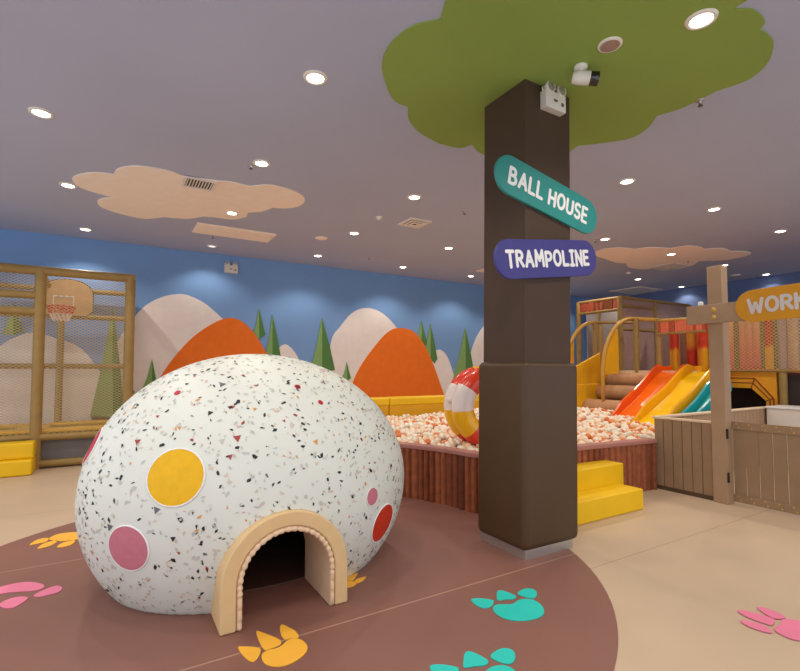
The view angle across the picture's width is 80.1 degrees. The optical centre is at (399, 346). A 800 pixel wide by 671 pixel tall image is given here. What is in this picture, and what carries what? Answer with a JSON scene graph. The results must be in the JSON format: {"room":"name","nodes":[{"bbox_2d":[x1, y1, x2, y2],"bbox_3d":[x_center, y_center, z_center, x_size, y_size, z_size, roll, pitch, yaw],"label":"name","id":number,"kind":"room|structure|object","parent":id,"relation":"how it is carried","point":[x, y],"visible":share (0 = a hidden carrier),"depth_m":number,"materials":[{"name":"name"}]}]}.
{"room":"indoor playground","nodes":[
{"label":"indoor playground","id":0,"kind":"room"},
{"bbox_2d":[0,228,595,373],"bbox_3d":[-1.334,0.087,11.389,19.400,3.900,0.100,2,-3,-31],"label":"wall","id":1,"kind":"structure","parent":0,"point":[297,296],"depth_m":10.40,"materials":[{"name":"blue paint"}]},
{"bbox_2d":[2,304,22,334],"bbox_3d":[-6.630,-0.480,8.162,0.280,0.566,0.038,2,-3,-31],"label":"panel","id":2,"kind":"object","parent":1,"relation":"attached to","point":[12,318],"visible":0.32,"depth_m":8.14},
{"bbox_2d":[0,333,109,423],"bbox_3d":[-6.188,0.820,8.379,2.114,2.112,0.014,2,-3,-31],"label":"panel","id":3,"kind":"object","parent":1,"relation":"attached to","point":[27,334],"visible":0.43,"depth_m":8.37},
{"bbox_2d":[90,306,121,416],"bbox_3d":[-5.416,0.273,8.854,0.535,2.067,0.038,2,-3,-31],"label":"panel","id":4,"kind":"object","parent":1,"relation":"attached to","point":[117,371],"visible":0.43,"depth_m":8.84,"materials":[{"name":"green paint"}]},
{"bbox_2d":[142,361,155,388],"bbox_3d":[-4.830,0.567,9.191,0.289,0.656,0.038,2,-3,-31],"label":"panel","id":5,"kind":"object","parent":1,"relation":"attached to","point":[151,377],"visible":0.61,"depth_m":9.19,"materials":[{"name":"green paint"}]},
{"bbox_2d":[92,294,221,419],"bbox_3d":[-4.250,0.440,9.558,3.212,2.982,0.014,2,-3,-31],"label":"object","id":6,"kind":"object","parent":1,"relation":"attached to","point":[163,326],"visible":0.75,"depth_m":9.34,"materials":[{"name":"beige paint"}]},
{"bbox_2d":[161,318,266,376],"bbox_3d":[-3.673,0.670,9.884,2.484,2.554,0.030,2,-3,-31],"label":"panel","id":7,"kind":"object","parent":1,"relation":"attached to","point":[227,336],"visible":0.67,"depth_m":9.86,"materials":[{"name":"orange paint"}]},
{"bbox_2d":[224,261,237,273],"bbox_3d":[-3.561,-1.669,10.031,0.272,0.240,0.085,2,-3,-31],"label":"emergency light","id":8,"kind":"object","parent":1,"relation":"attached to","point":[228,268],"visible":1,"depth_m":10.00,"materials":[{"name":"plastic"}]},
{"bbox_2d":[254,310,264,337],"bbox_3d":[-3.053,-0.505,10.314,0.278,0.640,0.024,2,-3,-31],"label":"panel","id":9,"kind":"object","parent":1,"relation":"attached to","point":[259,331],"visible":1,"depth_m":10.30,"materials":[{"name":"green paint"}]},
{"bbox_2d":[266,315,280,355],"bbox_3d":[-2.787,-0.184,10.459,0.352,1.064,0.024,2,-3,-31],"label":"panel","id":10,"kind":"object","parent":1,"relation":"attached to","point":[273,346],"visible":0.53,"depth_m":10.45,"materials":[{"name":"green paint"}]},
{"bbox_2d":[279,344,297,358],"bbox_3d":[-2.580,0.964,10.535,0.939,2.027,0.012,2,-3,-31],"label":"panel","id":11,"kind":"object","parent":1,"relation":"attached to","point":[285,350],"visible":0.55,"depth_m":10.61,"materials":[{"name":"beige paint"}]},
{"bbox_2d":[312,318,334,370],"bbox_3d":[-1.795,-0.026,11.037,0.613,1.274,0.038,2,-3,-31],"label":"panel","id":12,"kind":"object","parent":1,"relation":"attached to","point":[322,357],"visible":0.71,"depth_m":11.03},
{"bbox_2d":[342,362,350,379],"bbox_3d":[-1.289,0.592,11.311,0.258,0.451,0.038,2,-3,-31],"label":"panel","id":13,"kind":"object","parent":1,"relation":"attached to","point":[346,375],"visible":0.75,"depth_m":11.31,"materials":[{"name":"green paint"}]},
{"bbox_2d":[330,308,395,382],"bbox_3d":[-0.548,0.547,11.771,2.730,2.976,0.014,2,-3,-31],"label":"panel","id":14,"kind":"object","parent":1,"relation":"attached to","point":[362,329],"visible":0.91,"depth_m":11.50,"materials":[{"name":"beige paint"}]},
{"bbox_2d":[353,328,443,396],"bbox_3d":[-0.016,0.786,12.069,2.962,2.526,0.030,2,-3,-31],"label":"panel","id":15,"kind":"object","parent":1,"relation":"attached to","point":[399,364],"visible":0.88,"depth_m":12.06,"materials":[{"name":"orange paint"}]},
{"bbox_2d":[418,321,426,344],"bbox_3d":[0.551,-0.351,12.466,0.360,0.667,0.024,2,-3,-31],"label":"panel","id":16,"kind":"object","parent":1,"relation":"attached to","point":[421,334],"visible":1,"depth_m":12.47,"materials":[{"name":"green paint"}]},
{"bbox_2d":[426,324,436,363],"bbox_3d":[0.781,-0.084,12.591,0.495,1.059,0.024,2,-3,-31],"label":"panel","id":17,"kind":"object","parent":1,"relation":"attached to","point":[430,345],"visible":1,"depth_m":12.61,"materials":[{"name":"green paint"}]},
{"bbox_2d":[432,350,453,394],"bbox_3d":[1.214,1.084,12.803,0.993,2.000,0.012,2,-3,-31],"label":"panel","id":18,"kind":"object","parent":1,"relation":"attached to","point":[443,368],"visible":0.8,"depth_m":12.79,"materials":[{"name":"beige paint"}]},
{"bbox_2d":[453,328,472,378],"bbox_3d":[1.757,0.216,13.154,0.768,1.467,0.038,2,-3,-31],"label":"panel","id":19,"kind":"object","parent":1,"relation":"attached to","point":[464,362],"visible":0.64,"depth_m":13.15,"materials":[{"name":"green paint"}]},
{"bbox_2d":[471,326,483,366],"bbox_3d":[3.187,0.524,14.009,3.178,3.233,0.014,2,-3,-31],"label":"panel","id":20,"kind":"object","parent":1,"relation":"attached to","point":[477,352],"visible":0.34,"depth_m":13.45,"materials":[{"name":"beige paint"}]},
{"bbox_2d":[0,0,799,298],"bbox_3d":[2.261,-2.194,5.483,19.400,0.100,13.900,2,-3,-31],"label":"ceiling","id":21,"kind":"structure","parent":0,"point":[206,89],"depth_m":5.09,"materials":[{"name":"paint"}]},
{"bbox_2d":[28,107,53,118],"bbox_3d":[-3.362,-2.185,4.459,0.201,0.014,0.201,2,-3,-31],"label":"recessed light","id":22,"kind":"object","parent":21,"relation":"in","point":[36,111],"visible":1,"depth_m":4.45,"materials":[{"name":"white plastic"}]},
{"bbox_2d":[59,182,76,188],"bbox_3d":[-4.334,-2.102,6.218,0.201,0.014,0.201,2,-3,-31],"label":"recessed light","id":23,"kind":"object","parent":21,"relation":"in","point":[63,184],"visible":1,"depth_m":6.20,"materials":[{"name":"white plastic"}]},
{"bbox_2d":[79,227,91,230],"bbox_3d":[-5.402,-2.010,8.175,0.201,0.014,0.201,2,-3,-31],"label":"recessed light","id":24,"kind":"object","parent":21,"relation":"in","point":[80,228],"visible":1,"depth_m":8.15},
{"bbox_2d":[72,165,304,219],"bbox_3d":[-2.872,-2.084,6.612,3.068,0.011,1.993,0,-3,-1],"label":"panel","id":25,"kind":"object","parent":21,"relation":"attached to","point":[143,192],"visible":1,"depth_m":6.56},
{"bbox_2d":[181,175,217,191],"bbox_3d":[-2.587,-2.094,6.132,0.390,0.016,0.360,2,-3,-31],"label":"ceiling vent","id":26,"kind":"object","parent":25,"relation":"attached to","point":[189,182],"visible":1,"depth_m":6.12,"materials":[{"name":"white metal"}]},
{"bbox_2d":[225,211,238,215],"bbox_3d":[-2.571,-2.040,7.283,0.201,0.014,0.201,2,-3,-31],"label":"recessed light","id":27,"kind":"object","parent":25,"relation":"attached to","point":[233,213],"visible":1,"depth_m":7.27,"materials":[{"name":"white plastic"}]},
{"bbox_2d":[192,222,276,242],"bbox_3d":[-2.911,-1.997,8.395,1.320,0.020,0.620,2,-3,-31],"label":"panel","id":28,"kind":"object","parent":21,"relation":"in","point":[202,228],"visible":1,"depth_m":8.32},
{"bbox_2d":[253,159,269,166],"bbox_3d":[-1.615,-2.134,5.550,0.201,0.014,0.201,2,-3,-31],"label":"recessed light","id":29,"kind":"object","parent":21,"relation":"in","point":[258,162],"visible":1,"depth_m":5.53,"materials":[{"name":"white plastic"}]},
{"bbox_2d":[303,70,327,85],"bbox_3d":[-0.697,-2.211,3.922,0.201,0.014,0.201,2,-3,-31],"label":"recessed light","id":30,"kind":"object","parent":21,"relation":"in","point":[313,77],"visible":1,"depth_m":3.90,"materials":[{"name":"white plastic"}]},
{"bbox_2d":[315,236,326,239],"bbox_3d":[-1.443,-1.983,8.726,0.220,0.016,0.220,2,-3,-31],"label":"ceiling disc","id":31,"kind":"object","parent":21,"relation":"attached to","point":[318,237],"visible":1,"depth_m":8.70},
{"bbox_2d":[349,231,359,234],"bbox_3d":[-0.809,-1.999,8.407,0.201,0.014,0.201,2,-3,-31],"label":"recessed light","id":32,"kind":"object","parent":21,"relation":"in","point":[352,232],"visible":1,"depth_m":8.39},
{"bbox_2d":[407,194,420,199],"bbox_3d":[0.199,-2.082,6.646,0.201,0.014,0.201,2,-3,-31],"label":"recessed light","id":33,"kind":"object","parent":21,"relation":"in","point":[413,196],"visible":1,"depth_m":6.63,"materials":[{"name":"white plastic"}]},
{"bbox_2d":[398,217,431,227],"bbox_3d":[0.238,-2.015,7.786,0.400,0.039,0.400,2,-3,-31],"label":"ceiling vent","id":34,"kind":"object","parent":21,"relation":"in","point":[412,222],"visible":1,"depth_m":7.73,"materials":[{"name":"beige metal"}]},
{"bbox_2d":[382,0,773,154],"bbox_3d":[1.346,-2.212,3.912,2.848,0.011,2.913,2,-3,-31],"label":"panel","id":35,"kind":"object","parent":21,"relation":"attached to","point":[446,70],"visible":0.86,"depth_m":3.69,"materials":[{"name":"green paint"}]},
{"bbox_2d":[571,62,599,86],"bbox_3d":[1.463,-2.132,3.755,0.208,0.163,0.108,0,-3,9],"label":"security camera","id":36,"kind":"object","parent":35,"relation":"attached to","point":[580,76],"visible":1,"depth_m":3.72,"materials":[{"name":"white plastic"}]},
{"bbox_2d":[588,71,599,86],"bbox_3d":[1.526,-2.108,3.744,0.081,0.114,0.108,0,-3,9],"label":"hood","id":37,"kind":"object","parent":36,"relation":"attached to","point":[593,76],"depth_m":3.70,"materials":[{"name":"black plastic"}]},
{"bbox_2d":[597,36,622,52],"bbox_3d":[1.546,-2.217,3.504,0.170,0.017,0.170,2,-3,-31],"label":"ceiling speaker","id":38,"kind":"object","parent":35,"relation":"attached to","point":[610,44],"visible":1,"depth_m":3.49},
{"bbox_2d":[600,40,619,51],"bbox_3d":[1.546,-2.210,3.504,0.136,0.004,0.136,2,-3,-31],"label":"grille","id":39,"kind":"object","parent":38,"relation":"attached to","point":[605,45],"depth_m":3.50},
{"bbox_2d":[684,8,718,30],"bbox_3d":[2.058,-2.230,3.252,0.201,0.014,0.201,2,-3,-31],"label":"recessed light","id":40,"kind":"object","parent":35,"relation":"attached to","point":[703,18],"visible":1,"depth_m":3.24,"materials":[{"name":"white plastic"}]},
{"bbox_2d":[599,237,610,240],"bbox_3d":[3.786,-1.981,8.790,0.201,0.014,0.201,2,-3,-31],"label":"recessed light","id":41,"kind":"object","parent":21,"relation":"in","point":[606,238],"visible":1,"depth_m":8.78,"materials":[{"name":"white plastic"}]},
{"bbox_2d":[618,178,635,184],"bbox_3d":[2.902,-2.109,6.085,0.201,0.014,0.201,2,-3,-31],"label":"recessed light","id":42,"kind":"object","parent":21,"relation":"in","point":[626,181],"visible":1,"depth_m":6.07,"materials":[{"name":"white plastic"}]},
{"bbox_2d":[609,286,660,294],"bbox_3d":[7.202,-1.709,14.546,1.200,0.016,1.000,2,-3,-31],"label":"access panel","id":43,"kind":"object","parent":21,"relation":"attached to","point":[633,290],"visible":1,"depth_m":14.46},
{"bbox_2d":[595,245,750,268],"bbox_3d":[5.569,-1.921,10.079,3.165,0.011,2.165,2,-3,-31],"label":"panel","id":44,"kind":"object","parent":21,"relation":"attached to","point":[640,258],"visible":0.91,"depth_m":10.02,"materials":[{"name":"beige paint"}]},
{"bbox_2d":[648,263,687,270],"bbox_3d":[6.248,-1.859,11.100,0.600,0.039,0.600,2,-3,-31],"label":"diffuser","id":45,"kind":"object","parent":44,"relation":"attached to","point":[663,268],"visible":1,"depth_m":11.06,"materials":[{"name":"beige metal"}]},
{"bbox_2d":[696,98,704,106],"bbox_3d":[2.669,-2.164,4.233,0.070,0.054,0.068,2,-3,-31],"label":"sprinkler","id":46,"kind":"object","parent":21,"relation":"attached to","point":[700,100],"visible":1,"depth_m":4.22,"materials":[{"name":"metal"}]},
{"bbox_2d":[706,207,721,211],"bbox_3d":[4.714,-2.059,7.145,0.201,0.014,0.201,2,-3,-31],"label":"recessed light","id":47,"kind":"object","parent":21,"relation":"in","point":[712,209],"visible":1,"depth_m":7.13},
{"bbox_2d":[773,229,786,232],"bbox_3d":[6.619,-2.005,8.284,0.201,0.014,0.201,2,-3,-31],"label":"recessed light","id":48,"kind":"object","parent":21,"relation":"in","point":[782,230],"visible":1,"depth_m":8.27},
{"bbox_2d":[0,464,799,670],"bbox_3d":[2.261,1.800,5.295,19.400,0.104,13.900,2,-3,-31],"label":"floor","id":49,"kind":"structure","parent":0,"point":[413,609],"depth_m":3.05,"materials":[{"name":"brown laminate"}]},
{"bbox_2d":[0,440,35,477],"bbox_3d":[-6.000,1.582,6.481,1.630,0.450,0.400,2,-3,-31],"label":"step block","id":50,"kind":"object","parent":49,"relation":"on","point":[17,458],"visible":1,"depth_m":6.70,"materials":[{"name":"yellow plastic"}]},
{"bbox_2d":[0,582,61,608],"bbox_3d":[-2.531,1.644,3.164,0.474,0.004,0.422,2,-3,-31],"label":"print","id":51,"kind":"object","parent":49,"relation":"on","point":[13,602],"visible":1,"depth_m":3.21},
{"bbox_2d":[30,532,77,548],"bbox_3d":[-2.982,1.692,4.164,0.388,0.004,0.389,0,-3,-9],"label":"print","id":52,"kind":"object","parent":49,"relation":"on","point":[70,537],"visible":0.86,"depth_m":4.15},
{"bbox_2d":[0,263,135,469],"bbox_3d":[-5.762,0.330,7.732,4.860,3.070,1.350,2,-3,-31],"label":"cage","id":53,"kind":"object","parent":49,"relation":"on","point":[58,443],"visible":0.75,"depth_m":7.36,"materials":[{"name":"brown wood"}]},
{"bbox_2d":[46,279,93,321],"bbox_3d":[-5.596,-0.799,7.976,0.766,0.754,0.504,2,-3,-31],"label":"basketball hoop","id":54,"kind":"object","parent":53,"relation":"attached to","point":[56,282],"visible":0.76,"depth_m":8.16,"materials":[{"name":"brown wood"}]},
{"bbox_2d":[74,354,403,635],"bbox_3d":[-1.127,0.868,3.789,2.052,1.621,2.315,-2,-3,29],"label":"egg playhouse","id":55,"kind":"object","parent":49,"relation":"on","point":[220,479],"visible":1,"depth_m":2.96,"materials":[{"name":"plastic"}]},
{"bbox_2d":[238,624,307,666],"bbox_3d":[-0.686,1.616,2.564,0.325,0.004,0.393,2,-3,-31],"label":"print","id":56,"kind":"object","parent":49,"relation":"on","point":[293,649],"visible":1,"depth_m":2.53},
{"bbox_2d":[347,573,365,587],"bbox_3d":[-0.371,1.655,3.378,0.196,0.004,0.245,-2,-3,36],"label":"print","id":57,"kind":"object","parent":49,"relation":"on","point":[350,583],"visible":0.49,"depth_m":3.36},
{"bbox_2d":[370,394,478,416],"bbox_3d":[0.366,1.474,9.542,7.490,0.955,0.340,2,-3,-31],"label":"barrier","id":58,"kind":"object","parent":49,"relation":"on","point":[398,406],"visible":0.15,"depth_m":9.30,"materials":[{"name":"yellow plastic"}]},
{"bbox_2d":[430,648,514,670],"bbox_3d":[0.433,1.605,2.341,0.473,0.004,0.389,2,-3,-31],"label":"print","id":59,"kind":"object","parent":49,"relation":"on","point":[503,655],"visible":1,"depth_m":2.43},
{"bbox_2d":[471,588,543,620],"bbox_3d":[0.746,1.638,3.035,0.473,0.004,0.389,2,-3,-31],"label":"print","id":60,"kind":"object","parent":49,"relation":"on","point":[522,609],"visible":1,"depth_m":2.99},
{"bbox_2d":[478,79,577,560],"bbox_3d":[1.117,-0.251,4.188,0.650,3.896,0.585,2,-3,-31],"label":"column","id":61,"kind":"structure","parent":49,"relation":"on","point":[528,501],"depth_m":3.96,"materials":[{"name":"paint"}]},
{"bbox_2d":[493,239,595,279],"bbox_3d":[1.237,-0.732,3.972,1.203,0.430,0.039,2,-3,-31],"label":"direction sign","id":62,"kind":"object","parent":61,"relation":"attached to","point":[513,258],"visible":1,"depth_m":3.92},
{"bbox_2d":[494,155,596,233],"bbox_3d":[1.251,-1.258,4.005,1.210,0.495,0.039,2,-3,-31],"label":"direction sign","id":63,"kind":"object","parent":61,"relation":"attached to","point":[518,180],"visible":1,"depth_m":3.95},
{"bbox_2d":[540,81,565,116],"bbox_3d":[1.302,-2.107,4.033,0.255,0.230,0.085,2,-3,-31],"label":"emergency light","id":64,"kind":"object","parent":61,"relation":"attached to","point":[552,99],"visible":1,"depth_m":4.00,"materials":[{"name":"plastic"}]},
{"bbox_2d":[399,438,656,512],"bbox_3d":[1.527,1.541,7.473,7.438,0.625,4.353,2,-3,-31],"label":"pit","id":65,"kind":"object","parent":49,"relation":"on","point":[444,475],"visible":0.27,"depth_m":5.45,"materials":[{"name":"red wood"}]},
{"bbox_2d":[439,434,445,439],"bbox_3d":[0.562,1.193,6.283,0.084,0.088,0.088,2,-3,-31],"label":"ball","id":66,"kind":"object","parent":65,"relation":"in","point":[442,436],"visible":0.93,"depth_m":6.25,"materials":[{"name":"plastic"}]},
{"bbox_2d":[455,439,461,445],"bbox_3d":[0.724,1.187,5.868,0.084,0.088,0.088,2,-3,-31],"label":"ball","id":67,"kind":"object","parent":65,"relation":"in","point":[458,442],"visible":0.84,"depth_m":5.84,"materials":[{"name":"plastic"}]},
{"bbox_2d":[386,407,654,441],"bbox_3d":[1.571,1.259,7.569,7.362,0.302,4.220,2,-3,-31],"label":"balls","id":68,"kind":"object","parent":65,"relation":"on","point":[599,421],"visible":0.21,"depth_m":7.70},
{"bbox_2d":[444,366,478,445],"bbox_3d":[1.060,0.740,5.907,1.033,1.009,0.528,1,-3,-15],"label":"ring","id":69,"kind":"object","parent":68,"relation":"on","point":[461,394],"visible":0.39,"depth_m":5.61,"materials":[{"name":"plastic"}]},
{"bbox_2d":[571,317,659,409],"bbox_3d":[4.578,0.424,10.051,2.218,2.100,1.543,1,-3,-28],"label":"stairs","id":70,"kind":"structure","parent":65,"relation":"on","point":[601,368],"depth_m":9.83,"materials":[{"name":"yellow vinyl"},{"name":"brown vinyl"},{"name":"tan wood"}]},
{"bbox_2d":[611,364,685,422],"bbox_3d":[4.596,0.859,8.774,2.270,1.071,0.570,2,-3,-31],"label":"slide","id":71,"kind":"object","parent":65,"relation":"on","point":[655,379],"visible":0.56,"depth_m":8.93,"materials":[{"name":"orange plastic"}]},
{"bbox_2d":[620,364,730,429],"bbox_3d":[4.771,0.848,8.209,2.550,1.099,0.560,2,-3,-31],"label":"slide","id":72,"kind":"object","parent":65,"relation":"on","point":[685,385],"visible":0.73,"depth_m":8.25,"materials":[{"name":"yellow plastic"}]},
{"bbox_2d":[681,380,731,412],"bbox_3d":[4.695,0.988,7.550,1.750,0.897,0.260,2,-3,-31],"label":"slide","id":73,"kind":"object","parent":65,"relation":"on","point":[702,402],"visible":0.37,"depth_m":7.71,"materials":[{"name":"teal plastic"}]},
{"bbox_2d":[577,460,642,524],"bbox_3d":[1.950,1.521,5.029,1.380,0.435,0.540,2,-3,-31],"label":"step block","id":74,"kind":"object","parent":49,"relation":"on","point":[602,493],"visible":0.57,"depth_m":5.01,"materials":[{"name":"yellow plastic"}]},
{"bbox_2d":[576,295,691,370],"bbox_3d":[6.180,0.467,12.449,3.120,3.240,1.290,2,-3,-31],"label":"tower","id":75,"kind":"object","parent":49,"relation":"on","point":[616,308],"visible":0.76,"depth_m":11.74,"materials":[{"name":"brown wood"}]},
{"bbox_2d":[652,416,713,500],"bbox_3d":[3.417,1.323,5.753,0.070,0.900,0.700,2,-3,-31],"label":"fence","id":76,"kind":"object","parent":49,"relation":"on","point":[684,465],"visible":0.86,"depth_m":5.71,"materials":[{"name":"brown wood"}]},
{"bbox_2d":[592,317,799,400],"bbox_3d":[6.711,0.620,8.892,2.130,2.600,6.000,2,-3,-31],"label":"platform","id":77,"kind":"object","parent":49,"relation":"on","point":[664,328],"visible":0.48,"depth_m":9.50,"materials":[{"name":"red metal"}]},
{"bbox_2d":[669,334,679,370],"bbox_3d":[5.664,0.013,9.824,0.170,1.000,0.167,2,-3,-31],"label":"column","id":78,"kind":"structure","parent":77,"relation":"on","point":[674,338],"depth_m":9.75,"materials":[{"name":"orange plastic"}]},
{"bbox_2d":[680,334,686,364],"bbox_3d":[6.164,0.038,10.351,0.120,1.000,0.118,2,-3,-31],"label":"column","id":79,"kind":"structure","parent":77,"relation":"on","point":[683,344],"depth_m":10.31,"materials":[{"name":"brown wood"}]},
{"bbox_2d":[686,333,697,365],"bbox_3d":[5.872,0.001,9.575,0.180,1.000,0.177,2,-3,-31],"label":"column","id":80,"kind":"structure","parent":77,"relation":"on","point":[691,338],"depth_m":9.50,"materials":[{"name":"orange plastic"}]},
{"bbox_2d":[697,324,708,370],"bbox_3d":[5.979,-0.007,9.396,0.180,1.000,0.177,2,-3,-31],"label":"column","id":81,"kind":"structure","parent":77,"relation":"on","point":[702,338],"depth_m":9.32,"materials":[{"name":"plastic"}]},
{"bbox_2d":[729,322,734,368],"bbox_3d":[6.270,-0.076,9.010,0.150,1.100,0.148,2,-3,-31],"label":"column","id":82,"kind":"structure","parent":77,"relation":"on","point":[731,325],"depth_m":8.95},
{"bbox_2d":[733,322,739,368],"bbox_3d":[6.318,-0.079,8.930,0.100,1.100,0.098,2,-3,-31],"label":"column","id":83,"kind":"structure","parent":77,"relation":"on","point":[734,324],"depth_m":8.89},
{"bbox_2d":[738,321,745,368],"bbox_3d":[6.377,-0.084,8.831,0.150,1.100,0.148,2,-3,-31],"label":"column","id":84,"kind":"structure","parent":77,"relation":"on","point":[739,324],"depth_m":8.79,"materials":[{"name":"orange plastic"}]},
{"bbox_2d":[745,321,752,368],"bbox_3d":[6.431,-0.088,8.741,0.150,1.100,0.148,2,-3,-31],"label":"column","id":85,"kind":"structure","parent":77,"relation":"on","point":[749,324],"depth_m":8.69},
{"bbox_2d":[752,322,760,368],"bbox_3d":[6.488,-0.093,8.646,0.150,1.100,0.148,2,-3,-31],"label":"column","id":86,"kind":"structure","parent":77,"relation":"on","point":[756,325],"depth_m":8.59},
{"bbox_2d":[760,321,764,368],"bbox_3d":[6.536,-0.097,8.566,0.100,1.100,0.098,2,-3,-31],"label":"column","id":87,"kind":"structure","parent":77,"relation":"on","point":[761,328],"depth_m":8.53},
{"bbox_2d":[764,320,773,368],"bbox_3d":[6.587,-0.101,8.481,0.150,1.100,0.148,2,-3,-31],"label":"column","id":88,"kind":"structure","parent":77,"relation":"on","point":[767,322],"depth_m":8.43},
{"bbox_2d":[773,320,778,368],"bbox_3d":[6.640,-0.105,8.392,0.100,1.100,0.098,2,-3,-31],"label":"column","id":89,"kind":"structure","parent":77,"relation":"on","point":[776,337],"depth_m":8.36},
{"bbox_2d":[777,319,787,368],"bbox_3d":[6.689,-0.109,8.310,0.150,1.100,0.148,2,-3,-31],"label":"column","id":90,"kind":"structure","parent":77,"relation":"on","point":[780,320],"depth_m":8.26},
{"bbox_2d":[786,318,798,368],"bbox_3d":[6.759,-0.114,8.194,0.150,1.100,0.148,2,-3,-31],"label":"column","id":91,"kind":"structure","parent":77,"relation":"on","point":[788,321],"depth_m":8.14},
{"bbox_2d":[657,406,766,470],"bbox_3d":[4.602,1.375,6.858,3.100,0.900,0.080,2,-3,-31],"label":"fence","id":92,"kind":"object","parent":49,"relation":"on","point":[758,415],"visible":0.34,"depth_m":7.17,"materials":[{"name":"brown wood"}]},
{"bbox_2d":[707,265,733,504],"bbox_3d":[3.649,0.415,5.410,0.147,2.680,0.176,2,-3,-31],"label":"gate post","id":93,"kind":"object","parent":49,"relation":"on","point":[717,290],"visible":1,"depth_m":5.37,"materials":[{"name":"brown wood"}]},
{"bbox_2d":[686,302,744,324],"bbox_3d":[3.972,-0.431,4.722,0.081,0.265,2.180,2,-3,-31],"label":"cross beam","id":94,"kind":"structure","parent":93,"relation":"attached to","point":[721,312],"depth_m":5.40,"materials":[{"name":"brown wood"}]},
{"bbox_2d":[735,283,799,321],"bbox_3d":[4.000,-0.465,4.610,0.027,0.370,1.339,2,-3,-31],"label":"sign","id":95,"kind":"object","parent":94,"relation":"attached to","point":[778,302],"visible":1,"depth_m":4.90,"materials":[{"name":"orange wood"}]},
{"bbox_2d":[731,422,799,514],"bbox_3d":[4.066,1.260,4.805,0.042,0.885,1.262,2,-3,-31],"label":"gate","id":96,"kind":"object","parent":93,"relation":"attached to","point":[783,436],"visible":1,"depth_m":5.06,"materials":[{"name":"brown wood"}]},
{"bbox_2d":[730,372,778,408],"bbox_3d":[6.143,1.178,8.478,0.383,1.445,1.100,2,-3,-31],"label":"arch panel","id":97,"kind":"object","parent":49,"relation":"on","point":[749,389],"visible":0.4,"depth_m":8.32,"materials":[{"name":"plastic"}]},
{"bbox_2d":[729,318,799,405],"bbox_3d":[6.628,0.514,7.399,0.170,2.670,3.322,2,-3,-31],"label":"net","id":98,"kind":"object","parent":49,"relation":"on","point":[789,385],"visible":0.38,"depth_m":7.87,"materials":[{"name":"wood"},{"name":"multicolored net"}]},
{"bbox_2d":[738,607,799,640],"bbox_3d":[2.203,1.627,2.805,0.343,0.004,0.358,2,-3,-31],"label":"print","id":99,"kind":"object","parent":49,"relation":"on","point":[789,628],"visible":1,"depth_m":2.80},
{"bbox_2d":[765,405,799,464],"bbox_3d":[6.505,1.365,6.819,0.535,0.915,1.938,2,-3,-31],"label":"block","id":100,"kind":"object","parent":49,"relation":"on","point":[782,415],"visible":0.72,"depth_m":7.35,"materials":[{"name":"white plastic"}]},
{"bbox_2d":[628,271,799,305],"bbox_3d":[10.602,0.042,10.434,0.100,3.900,14.000,2,-3,-31],"label":"wall","id":101,"kind":"structure","parent":0,"point":[692,296],"depth_m":13.03,"materials":[{"name":"blue paint"}]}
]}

